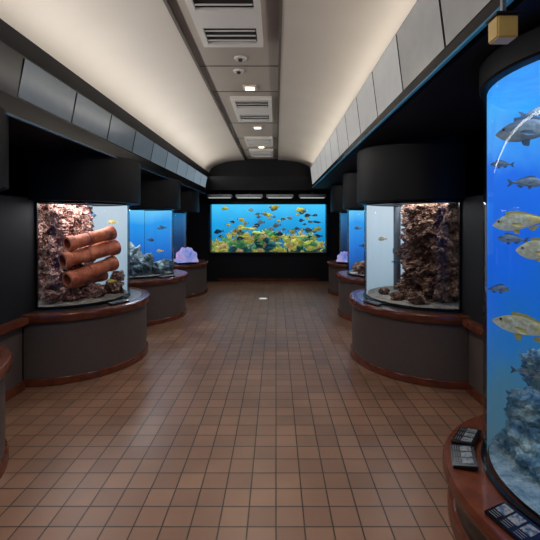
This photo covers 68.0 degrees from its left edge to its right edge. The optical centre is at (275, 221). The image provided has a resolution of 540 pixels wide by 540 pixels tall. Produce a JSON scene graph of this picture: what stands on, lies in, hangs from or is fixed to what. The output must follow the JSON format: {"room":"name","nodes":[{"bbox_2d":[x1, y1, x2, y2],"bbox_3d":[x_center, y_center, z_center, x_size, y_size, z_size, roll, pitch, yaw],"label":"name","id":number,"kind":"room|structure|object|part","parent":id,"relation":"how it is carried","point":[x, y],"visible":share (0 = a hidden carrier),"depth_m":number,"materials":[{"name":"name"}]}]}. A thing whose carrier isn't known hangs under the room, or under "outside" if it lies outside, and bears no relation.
{"room":"animal exhibit","nodes":[
{"label":"animal exhibit","id":0,"kind":"room"},
{"bbox_2d":[0,106,8,191],"bbox_3d":[-2.415,0.090,2.300,1.450,1.620,1.520,0,0,0],"label":"aquarium","id":1,"kind":"object","parent":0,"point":[4,119],"visible":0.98,"depth_m":2.56,"materials":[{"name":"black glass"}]},
{"bbox_2d":[0,144,144,379],"bbox_3d":[-2.925,0.440,4.600,0.950,2.320,12.400,0,0,0],"label":"wall","id":2,"kind":"structure","parent":0,"point":[17,213],"depth_m":3.81,"materials":[{"name":"black paint"}]},
{"bbox_2d":[0,327,21,391],"bbox_3d":[-2.440,1.290,4.600,0.020,0.620,12.400,0,0,0],"label":"wall panel","id":3,"kind":"object","parent":2,"relation":"attached to","point":[12,340],"depth_m":3.72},
{"bbox_2d":[0,317,28,335],"bbox_3d":[-2.405,0.945,4.600,0.090,0.070,12.400,0,0,0],"label":"trim","id":4,"kind":"structure","parent":2,"relation":"attached to","point":[12,325],"depth_m":3.62,"materials":[{"name":"brown wood"}]},
{"bbox_2d":[5,381,24,401],"bbox_3d":[-2.417,1.562,4.600,0.025,0.075,12.400,0,0,0],"label":"baseboard","id":5,"kind":"structure","parent":2,"relation":"attached to","point":[18,388],"depth_m":3.69,"materials":[{"name":"brown wood"}]},
{"bbox_2d":[0,18,208,189],"bbox_3d":[-1.835,-1.110,4.600,0.070,0.580,12.400,0,0,0],"label":"fascia","id":6,"kind":"object","parent":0,"point":[11,37],"visible":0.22,"depth_m":3.59,"materials":[{"name":"black paint"}]},
{"bbox_2d":[0,41,206,193],"bbox_3d":[-1.750,-0.909,4.170,0.100,0.426,11.500,0,0,0],"label":"panel","id":7,"kind":"object","parent":6,"relation":"attached to","point":[31,95],"visible":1,"depth_m":3.43,"materials":[{"name":"grey metal"}]},
{"bbox_3d":[-1.750,-0.703,4.160,0.016,0.014,11.480,0,0,0],"label":"edge trim","id":8,"kind":"part","parent":7,"relation":"part of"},
{"bbox_2d":[9,117,209,194],"bbox_3d":[-2.595,-0.770,4.600,1.610,0.100,12.400,0,0,0],"label":"soffit","id":9,"kind":"structure","parent":0,"point":[21,134],"depth_m":3.58,"materials":[{"name":"black paint"}]},
{"bbox_2d":[0,0,243,171],"bbox_3d":[-1.325,-1.500,4.600,0.950,0.340,12.400,0,0,0],"label":"vault","id":10,"kind":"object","parent":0,"point":[134,53],"visible":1,"depth_m":3.85,"materials":[{"name":"paint"}]},
{"bbox_2d":[169,0,278,158],"bbox_3d":[-0.400,-1.740,4.600,0.900,0.080,12.400,0,0,0],"label":"ceiling","id":11,"kind":"structure","parent":0,"point":[218,78],"depth_m":4.49,"materials":[{"name":"paint"}]},
{"bbox_2d":[163,0,282,159],"bbox_3d":[-0.400,-1.688,4.600,0.900,0.045,12.400,0,0,0],"label":"joint","id":12,"kind":"object","parent":11,"relation":"attached to","point":[166,2],"visible":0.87,"depth_m":4.36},
{"bbox_2d":[185,0,262,46],"bbox_3d":[-0.400,-1.680,3.265,0.560,0.060,1.030,0,0,0],"label":"air conditioner cassette","id":13,"kind":"object","parent":11,"relation":"attached to","point":[218,23],"visible":1,"depth_m":3.31,"materials":[{"name":"white plastic"}]},
{"bbox_3d":[-0.400,-1.663,3.264,0.460,0.025,0.789,0,0,0],"label":"louvre panel","id":14,"kind":"part","parent":13,"relation":"part of","materials":[{"name":"white plastic"}]},
{"bbox_2d":[233,69,243,73],"bbox_3d":[-0.420,-1.686,4.500,0.130,0.032,0.130,0,0,0],"label":"recessed light","id":15,"kind":"object","parent":11,"relation":"in","point":[237,71],"visible":1,"depth_m":4.48,"materials":[{"name":"white plastic"}]},
{"bbox_2d":[234,56,245,61],"bbox_3d":[-0.370,-1.686,4.150,0.130,0.032,0.130,0,0,0],"label":"recessed light","id":16,"kind":"object","parent":11,"relation":"in","point":[237,58],"visible":1,"depth_m":4.13,"materials":[{"name":"white plastic"}]},
{"bbox_2d":[243,85,256,90],"bbox_3d":[-0.330,-1.689,5.040,0.170,0.026,0.170,0,0,0],"label":"recessed light","id":17,"kind":"object","parent":11,"relation":"in","point":[245,87],"visible":1,"depth_m":5.02,"materials":[{"name":"white plastic"}]},
{"bbox_2d":[230,96,271,121],"bbox_3d":[-0.340,-1.680,6.000,0.560,0.060,1.200,0,0,0],"label":"air conditioner cassette","id":18,"kind":"object","parent":11,"relation":"attached to","point":[246,108],"visible":1,"depth_m":5.83,"materials":[{"name":"white plastic"}]},
{"bbox_3d":[-0.340,-1.663,6.000,0.460,0.025,0.959,0,0,0],"label":"louvre panel","id":19,"kind":"part","parent":18,"relation":"part of","materials":[{"name":"white plastic"}]},
{"bbox_2d":[244,136,272,146],"bbox_3d":[-0.350,-1.680,8.350,0.560,0.060,0.800,0,0,0],"label":"air conditioner cassette","id":20,"kind":"object","parent":11,"relation":"attached to","point":[251,141],"visible":0.96,"depth_m":8.24,"materials":[{"name":"white plastic"}]},
{"bbox_3d":[-0.350,-1.663,8.350,0.460,0.025,0.559,0,0,0],"label":"louvre panel","id":21,"kind":"part","parent":20,"relation":"part of","materials":[{"name":"white plastic"}]},
{"bbox_2d":[249,149,272,156],"bbox_3d":[-0.350,-1.680,9.750,0.560,0.060,0.900,0,0,0],"label":"air conditioner cassette","id":22,"kind":"object","parent":11,"relation":"attached to","point":[253,152],"visible":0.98,"depth_m":9.57,"materials":[{"name":"white plastic"}]},
{"bbox_3d":[-0.350,-1.663,9.749,0.460,0.025,0.659,0,0,0],"label":"louvre panel","id":23,"kind":"part","parent":22,"relation":"part of","materials":[{"name":"white plastic"}]},
{"bbox_2d":[187,159,338,280],"bbox_3d":[-0.325,-0.110,10.875,6.150,3.420,0.150,0,0,0],"label":"wall","id":24,"kind":"structure","parent":0,"point":[219,266],"depth_m":10.80,"materials":[{"name":"black paint"}]},
{"bbox_2d":[208,202,327,254],"bbox_3d":[-0.205,0.100,11.550,4.110,2.000,1.600,0,0,0],"label":"aquarium","id":25,"kind":"object","parent":24,"relation":"attached to","point":[238,228],"visible":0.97,"depth_m":11.59,"materials":[{"name":"glass"}]},
{"bbox_2d":[218,278,318,280],"bbox_3d":[-0.200,1.560,10.787,2.700,0.080,0.025,0,0,0],"label":"baseboard","id":26,"kind":"structure","parent":24,"relation":"attached to","point":[219,279],"depth_m":10.77,"materials":[{"name":"brown wood"}]},
{"bbox_2d":[206,176,330,190],"bbox_3d":[-0.175,-1.000,10.490,3.350,0.360,0.380,0,0,0],"label":"header beam","id":27,"kind":"structure","parent":0,"point":[213,183],"depth_m":10.30,"materials":[{"name":"black paint"}]},
{"bbox_2d":[207,191,231,197],"bbox_3d":[-1.475,-0.733,10.480,0.650,0.215,0.200,0,0,0],"label":"light","id":28,"kind":"object","parent":27,"relation":"hanging from","point":[219,195],"visible":0.98,"depth_m":10.39,"materials":[{"name":"metal"}]},
{"bbox_2d":[236,191,262,197],"bbox_3d":[-0.700,-0.733,10.480,0.700,0.215,0.200,0,0,0],"label":"light","id":29,"kind":"object","parent":27,"relation":"hanging from","point":[248,195],"visible":0.98,"depth_m":10.39,"materials":[{"name":"metal"}]},
{"bbox_2d":[266,191,292,197],"bbox_3d":[0.100,-0.733,10.480,0.700,0.215,0.200,0,0,0],"label":"light","id":30,"kind":"object","parent":27,"relation":"hanging from","point":[279,195],"visible":0.99,"depth_m":10.39,"materials":[{"name":"metal"}]},
{"bbox_2d":[299,191,325,197],"bbox_3d":[0.950,-0.733,10.480,0.700,0.215,0.200,0,0,0],"label":"light","id":31,"kind":"object","parent":27,"relation":"hanging from","point":[311,195],"visible":0.98,"depth_m":10.39,"materials":[{"name":"metal"}]},
{"bbox_2d":[0,281,539,539],"bbox_3d":[-0.325,1.650,5.500,6.150,0.100,14.200,0,0,0],"label":"floor","id":32,"kind":"structure","parent":0,"point":[243,416],"depth_m":2.98,"materials":[{"name":"tile"}]},
{"bbox_2d":[0,344,12,478],"bbox_3d":[-2.059,1.250,2.300,0.782,0.700,1.564,0,0,0],"label":"plinth","id":33,"kind":"object","parent":32,"relation":"on","point":[6,357],"visible":1,"depth_m":2.58,"materials":[{"name":"laminate"}]},
{"bbox_2d":[21,287,149,387],"bbox_3d":[-1.994,1.250,4.750,0.912,0.700,1.824,0,0,0],"label":"plinth","id":34,"kind":"object","parent":32,"relation":"on","point":[64,346],"visible":0.83,"depth_m":4.04,"materials":[{"name":"laminate"}]},
{"bbox_2d":[28,149,140,309],"bbox_3d":[-2.365,0.102,4.758,1.460,1.644,1.502,0,0,-40],"label":"aquarium","id":35,"kind":"object","parent":34,"relation":"on","point":[76,263],"visible":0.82,"depth_m":4.42,"materials":[{"name":"clear glass"}]},
{"bbox_3d":[-1.742,0.886,4.420,0.081,0.028,0.250,0,0,25],"label":"plate","id":36,"kind":"part","parent":35,"relation":"part of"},
{"bbox_3d":[-2.127,0.340,4.750,0.693,1.120,1.339,0,0,0],"label":"glass","id":37,"kind":"part","parent":35,"relation":"part of","materials":[{"name":"clear glass"}]},
{"bbox_2d":[130,269,187,325],"bbox_3d":[-1.994,1.250,6.900,0.912,0.700,1.824,0,0,0],"label":"plinth","id":38,"kind":"object","parent":32,"relation":"on","point":[167,302],"visible":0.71,"depth_m":6.37,"materials":[{"name":"laminate"}]},
{"bbox_2d":[130,176,179,279],"bbox_3d":[-2.383,0.128,6.900,1.433,1.696,1.560,0,0,0],"label":"aquarium","id":39,"kind":"object","parent":38,"relation":"on","point":[160,196],"visible":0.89,"depth_m":6.76,"materials":[{"name":"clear glass"}]},
{"bbox_3d":[-2.131,0.340,6.900,0.683,1.120,1.319,0,0,0],"label":"glass","id":40,"kind":"part","parent":39,"relation":"part of","materials":[{"name":"blue glass"}]},
{"bbox_2d":[173,259,208,297],"bbox_3d":[-1.994,1.250,9.050,0.912,0.700,1.824,0,0,0],"label":"plinth","id":41,"kind":"object","parent":32,"relation":"on","point":[196,281],"visible":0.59,"depth_m":8.57,"materials":[{"name":"laminate"}]},
{"bbox_2d":[173,188,198,262],"bbox_3d":[-2.294,0.090,9.019,1.110,1.620,1.267,0,0,36],"label":"aquarium","id":42,"kind":"object","parent":41,"relation":"on","point":[189,198],"visible":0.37,"depth_m":9.25,"materials":[{"name":"clear glass"}]},
{"bbox_3d":[-2.247,0.340,9.050,0.435,1.120,0.840,0,0,0],"label":"glass","id":43,"kind":"part","parent":42,"relation":"part of","materials":[{"name":"glass"}]},
{"bbox_2d":[174,247,198,264],"bbox_3d":[-1.920,0.721,8.580,0.479,0.354,0.240,0,0,-29],"label":"coral","id":44,"kind":"object","parent":41,"relation":"on","point":[185,256],"visible":1,"depth_m":8.51},
{"bbox_2d":[327,260,346,295],"bbox_3d":[1.499,1.250,9.050,0.682,0.700,1.364,0,0,0],"label":"plinth","id":45,"kind":"object","parent":32,"relation":"on","point":[333,289],"visible":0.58,"depth_m":8.74,"materials":[{"name":"laminate"}]},
{"bbox_2d":[336,270,363,320],"bbox_3d":[1.444,1.250,6.900,0.792,0.700,1.584,0,0,0],"label":"plinth","id":46,"kind":"object","parent":32,"relation":"on","point":[348,284],"visible":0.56,"depth_m":6.58,"materials":[{"name":"laminate"}]},
{"bbox_2d":[343,170,363,277],"bbox_3d":[1.795,0.064,6.900,1.270,1.807,1.360,0,0,0],"label":"aquarium","id":47,"kind":"object","parent":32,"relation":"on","point":[355,212],"visible":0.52,"depth_m":7.06,"materials":[{"name":"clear glass"}]},
{"bbox_3d":[1.550,0.340,6.900,0.621,1.120,1.199,0,0,0],"label":"glass","id":48,"kind":"part","parent":47,"relation":"part of","materials":[{"name":"blue glass"}]},
{"bbox_2d":[349,288,469,389],"bbox_3d":[1.359,1.250,4.750,0.962,0.700,1.924,0,0,0],"label":"plinth","id":49,"kind":"object","parent":32,"relation":"on","point":[423,348],"visible":0.78,"depth_m":3.98,"materials":[{"name":"laminate"}]},
{"bbox_2d":[357,136,464,312],"bbox_3d":[1.790,0.030,4.750,1.626,1.740,1.720,0,0,0],"label":"aquarium","id":50,"kind":"object","parent":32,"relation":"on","point":[413,245],"visible":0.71,"depth_m":4.28,"materials":[{"name":"clear glass"}]},
{"bbox_3d":[1.466,0.340,4.750,0.802,1.120,1.549,0,0,0],"label":"glass","id":51,"kind":"part","parent":50,"relation":"part of","materials":[{"name":"clear glass"}]},
{"bbox_3d":[1.059,0.886,4.386,0.071,0.026,0.250,0,0,-25],"label":"plate","id":52,"kind":"part","parent":50,"relation":"part of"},
{"bbox_2d":[443,22,539,539],"bbox_3d":[1.730,0.380,1.930,1.710,2.440,1.710,0,0,0],"label":"aquarium","id":53,"kind":"object","parent":32,"relation":"on","point":[503,442],"visible":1,"depth_m":2.21,"materials":[{"name":"blue glass"}]},
{"bbox_2d":[453,446,473,463],"bbox_3d":[1.025,1.274,2.193,0.091,0.015,0.173,0,0,20],"label":"print","id":54,"kind":"object","parent":53,"relation":"on","point":[461,454],"depth_m":2.19},
{"bbox_3d":[1.026,1.283,2.186,0.125,0.034,0.215,0,0,20],"label":"plate","id":55,"kind":"part","parent":53,"relation":"part of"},
{"bbox_2d":[455,427,476,441],"bbox_3d":[1.141,1.274,2.398,0.091,0.015,0.173,0,0,38],"label":"print","id":56,"kind":"object","parent":53,"relation":"on","point":[463,434],"depth_m":2.39},
{"bbox_3d":[1.140,1.283,2.391,0.125,0.034,0.215,0,0,38],"label":"plate","id":57,"kind":"part","parent":53,"relation":"part of","materials":[{"name":"black plastic"}]},
{"bbox_3d":[1.017,1.283,1.698,0.125,0.034,0.215,0,0,-18],"label":"plate","id":58,"kind":"part","parent":53,"relation":"part of","materials":[{"name":"black plastic"}]},
{"bbox_2d":[489,504,539,538],"bbox_3d":[1.012,1.274,1.703,0.091,0.015,0.173,0,0,-18],"label":"print","id":59,"kind":"object","parent":53,"relation":"on","point":[513,520],"depth_m":1.70},
{"bbox_2d":[331,183,346,253],"bbox_3d":[1.714,0.030,9.036,0.990,1.740,1.056,0,0,-40],"label":"aquarium","id":60,"kind":"object","parent":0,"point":[336,189],"visible":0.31,"depth_m":8.97,"materials":[{"name":"clear glass"}]},
{"bbox_3d":[1.647,0.340,9.050,0.414,1.120,0.800,0,0,0],"label":"glass","id":61,"kind":"part","parent":60,"relation":"part of","materials":[{"name":"glass"}]},
{"bbox_2d":[336,251,346,263],"bbox_3d":[1.480,0.767,8.620,0.339,0.263,0.170,0,0,34],"label":"coral","id":62,"kind":"object","parent":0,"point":[342,257],"visible":0.73,"depth_m":8.59},
{"bbox_2d":[278,0,416,167],"bbox_3d":[0.500,-1.535,4.600,0.900,0.270,12.400,0,0,0],"label":"vault","id":63,"kind":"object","parent":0,"point":[330,49],"visible":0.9,"depth_m":3.94,"materials":[{"name":"paint"}]},
{"bbox_2d":[313,0,539,188],"bbox_3d":[1.845,-0.880,4.600,1.810,0.080,12.400,0,0,0],"label":"soffit","id":64,"kind":"structure","parent":0,"point":[450,104],"depth_m":2.91,"materials":[{"name":"black paint"}]},
{"bbox_2d":[430,128,482,381],"bbox_3d":[2.285,0.380,4.600,0.930,2.440,12.400,0,0,0],"label":"wall","id":65,"kind":"structure","parent":0,"point":[472,205],"depth_m":3.73,"materials":[{"name":"black paint"}]},
{"bbox_2d":[462,319,482,336],"bbox_3d":[1.795,0.945,6.775,0.090,0.070,8.050,0,0,0],"label":"trim","id":66,"kind":"structure","parent":65,"relation":"attached to","point":[470,324],"depth_m":3.58,"materials":[{"name":"brown wood"}]},
{"bbox_2d":[466,383,482,405],"bbox_3d":[1.808,1.562,6.775,0.025,0.075,8.050,0,0,0],"label":"baseboard","id":67,"kind":"structure","parent":65,"relation":"attached to","point":[472,391],"depth_m":3.62,"materials":[{"name":"brown wood"}]},
{"bbox_2d":[469,330,482,394],"bbox_3d":[1.830,1.290,6.775,0.020,0.620,8.050,0,0,0],"label":"wall panel","id":68,"kind":"object","parent":65,"relation":"attached to","point":[475,340],"depth_m":3.63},
{"bbox_3d":[0.985,-1.185,4.600,0.070,0.530,12.400,0,0,0],"label":"fascia","id":69,"kind":"object","parent":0,"visible":0},
{"bbox_2d":[310,0,517,187],"bbox_3d":[0.900,-1.094,4.166,0.100,0.496,11.492,0,0,0],"label":"panel","id":70,"kind":"object","parent":69,"relation":"attached to","point":[433,33],"visible":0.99,"depth_m":2.65,"materials":[{"name":"grey metal"}]},
{"bbox_2d":[485,0,520,43],"bbox_3d":[0.865,-0.795,1.525,0.094,0.210,0.084,0,0,0],"label":"box","id":71,"kind":"object","parent":70,"relation":"attached to","point":[503,24],"visible":1,"depth_m":1.50,"materials":[{"name":"metal"}]},
{"bbox_3d":[0.868,-0.838,1.528,0.015,0.125,0.015,0,0,0],"label":"stem","id":72,"kind":"part","parent":71,"relation":"part of","materials":[{"name":"metal"}]}
]}

